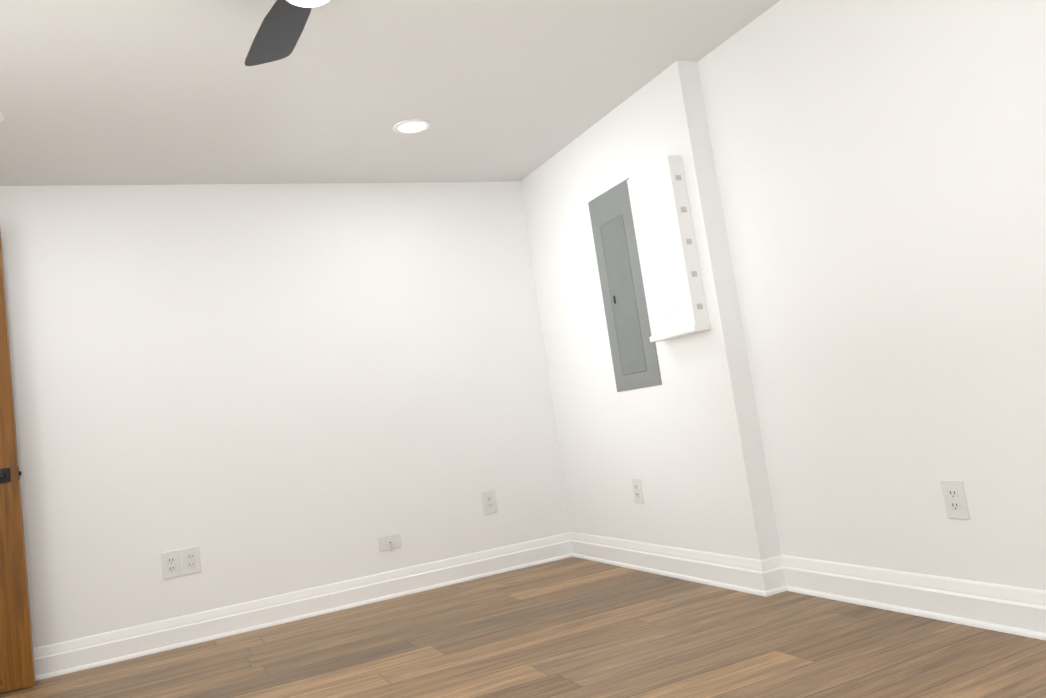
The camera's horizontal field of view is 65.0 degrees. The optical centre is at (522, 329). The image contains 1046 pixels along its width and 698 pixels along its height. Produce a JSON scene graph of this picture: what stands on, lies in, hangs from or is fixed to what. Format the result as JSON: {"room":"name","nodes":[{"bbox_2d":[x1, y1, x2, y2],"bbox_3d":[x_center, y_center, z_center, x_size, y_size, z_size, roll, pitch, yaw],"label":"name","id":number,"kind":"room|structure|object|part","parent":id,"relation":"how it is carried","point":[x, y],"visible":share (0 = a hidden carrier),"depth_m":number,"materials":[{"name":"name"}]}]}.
{"room":"empty room","nodes":[
{"label":"empty room","id":0,"kind":"room"},
{"bbox_2d":[0,181,570,647],"bbox_3d":[-1.466,0.368,4.284,3.980,2.290,0.120,-5,-6,-25],"label":"wall","id":1,"kind":"structure","parent":0,"point":[256,391],"depth_m":4.28,"materials":[{"name":"paint"}]},
{"bbox_2d":[161,550,180,578],"bbox_3d":[-1.702,1.138,3.974,0.080,0.125,0.009,-5,-6,-25],"label":"electrical outlet","id":2,"kind":"object","parent":1,"relation":"attached to","point":[171,565],"visible":1,"depth_m":3.97,"materials":[{"name":"plastic"}]},
{"bbox_2d":[181,546,200,574],"bbox_3d":[-1.621,1.130,4.012,0.080,0.125,0.009,-5,-6,-25],"label":"electrical outlet","id":3,"kind":"object","parent":1,"relation":"attached to","point":[191,560],"visible":1,"depth_m":4.01,"materials":[{"name":"plastic"}]},
{"bbox_2d":[33,532,572,680],"bbox_3d":[-1.333,1.420,4.083,3.630,0.138,0.030,-5,-6,-25],"label":"baseboard","id":4,"kind":"structure","parent":1,"relation":"attached to","point":[56,659],"depth_m":4.14,"materials":[{"name":"paint"}]},
{"bbox_2d":[378,534,400,551],"bbox_3d":[-0.713,1.153,4.415,0.118,0.088,0.024,-5,-6,-25],"label":"outlet","id":5,"kind":"object","parent":1,"relation":"attached to","point":[389,542],"visible":1,"depth_m":4.42,"materials":[{"name":"plastic"}]},
{"bbox_2d":[482,490,497,513],"bbox_3d":[-0.190,0.987,4.689,0.080,0.125,0.009,-5,-6,-25],"label":"electrical outlet","id":6,"kind":"object","parent":1,"relation":"attached to","point":[489,502],"visible":1,"depth_m":4.69,"materials":[{"name":"plastic"}]},
{"bbox_2d":[0,0,779,185],"bbox_3d":[-0.607,-1.190,2.154,3.980,0.100,5.130,-5,-6,-25],"label":"ceiling","id":7,"kind":"structure","parent":0,"point":[135,92],"depth_m":3.35,"materials":[{"name":"paint"}]},
{"bbox_2d":[0,112,4,121],"bbox_3d":[-2.097,-0.819,3.151,0.184,0.006,0.184,-5,-6,-25],"label":"recessed light","id":8,"kind":"object","parent":7,"relation":"in","point":[2,117],"visible":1,"depth_m":3.19,"materials":[{"name":"paint"}]},
{"bbox_2d":[245,0,329,65],"bbox_3d":[-0.616,-0.997,2.299,0.962,0.248,0.875,-5,-6,-25],"label":"ceiling fan","id":9,"kind":"object","parent":7,"relation":"hanging from","point":[280,31],"visible":1,"depth_m":2.47,"materials":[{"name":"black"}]},
{"bbox_2d":[393,119,430,133],"bbox_3d":[-0.529,-0.964,3.914,0.184,0.006,0.184,-5,-6,-25],"label":"recessed light","id":10,"kind":"object","parent":7,"relation":"in","point":[412,126],"visible":1,"depth_m":3.90,"materials":[{"name":"paint"}]},
{"bbox_2d":[0,557,1045,697],"bbox_3d":[-0.271,1.163,1.909,3.980,0.100,5.130,-5,-6,-25],"label":"floor","id":11,"kind":"structure","parent":0,"point":[572,627],"depth_m":3.03,"materials":[{"name":"wood"}]},
{"bbox_2d":[520,61,781,559],"bbox_3d":[0.538,0.077,4.246,0.110,2.290,1.680,-5,-6,-25],"label":"wall","id":12,"kind":"structure","parent":0,"point":[683,443],"depth_m":3.94,"materials":[{"name":"paint"}]},
{"bbox_2d":[588,178,661,391],"bbox_3d":[0.500,-0.206,4.129,0.010,1.016,0.409,-5,-6,-25],"label":"breaker panel","id":13,"kind":"object","parent":12,"relation":"attached to","point":[634,356],"visible":1,"depth_m":4.12,"materials":[{"name":"grey metal"}]},
{"bbox_2d":[631,478,643,502],"bbox_3d":[0.580,0.819,4.166,0.009,0.125,0.080,-5,-6,-25],"label":"electrical outlet","id":14,"kind":"object","parent":12,"relation":"attached to","point":[637,490],"visible":1,"depth_m":4.16,"materials":[{"name":"plastic"}]},
{"bbox_2d":[627,156,709,341],"bbox_3d":[0.644,-0.352,3.708,0.084,0.777,0.347,-5,-6,-25],"label":"electrical box","id":15,"kind":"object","parent":12,"relation":"in","point":[668,258],"depth_m":3.64,"materials":[{"name":"paint"}]},
{"bbox_2d":[569,532,776,596],"bbox_3d":[0.640,1.138,4.081,0.028,0.138,1.678,-5,-6,-25],"label":"baseboard","id":16,"kind":"structure","parent":12,"relation":"attached to","point":[747,575],"depth_m":3.84,"materials":[{"name":"paint"}]},
{"bbox_2d":[697,0,1045,590],"bbox_3d":[1.300,-0.177,2.852,0.120,2.290,4.890,-5,-6,-25],"label":"wall","id":17,"kind":"structure","parent":0,"point":[880,166],"depth_m":2.79,"materials":[{"name":"paint"}]},
{"bbox_2d":[773,555,1045,639],"bbox_3d":[1.714,0.764,1.964,0.050,0.138,3.180,-5,-6,-25],"label":"baseboard","id":18,"kind":"structure","parent":17,"relation":"attached to","point":[1019,611],"depth_m":2.78,"materials":[{"name":"paint"}]},
{"bbox_2d":[940,480,969,519],"bbox_3d":[1.393,0.549,2.649,0.009,0.125,0.080,-5,-6,-25],"label":"electrical outlet","id":19,"kind":"object","parent":17,"relation":"attached to","point":[955,500],"visible":1,"depth_m":2.64,"materials":[{"name":"plastic"}]},
{"bbox_3d":[-2.178,0.150,1.210,0.120,2.290,4.890,-5,-6,-25],"label":"wall","id":20,"kind":"structure","parent":0,"visible":0},
{"bbox_2d":[0,230,35,692],"bbox_3d":[-2.630,0.559,3.515,0.820,2.068,0.139,-6,-6,-22],"label":"door","id":21,"kind":"structure","parent":20,"relation":"in","point":[17,669],"depth_m":3.59,"materials":[{"name":"brown wood"}]},
{"bbox_3d":[-2.325,0.650,3.621,0.195,0.064,0.139,-6,-6,-22],"label":"handle","id":22,"kind":"part","parent":21,"relation":"part of","materials":[{"name":"black metal"}]}
]}

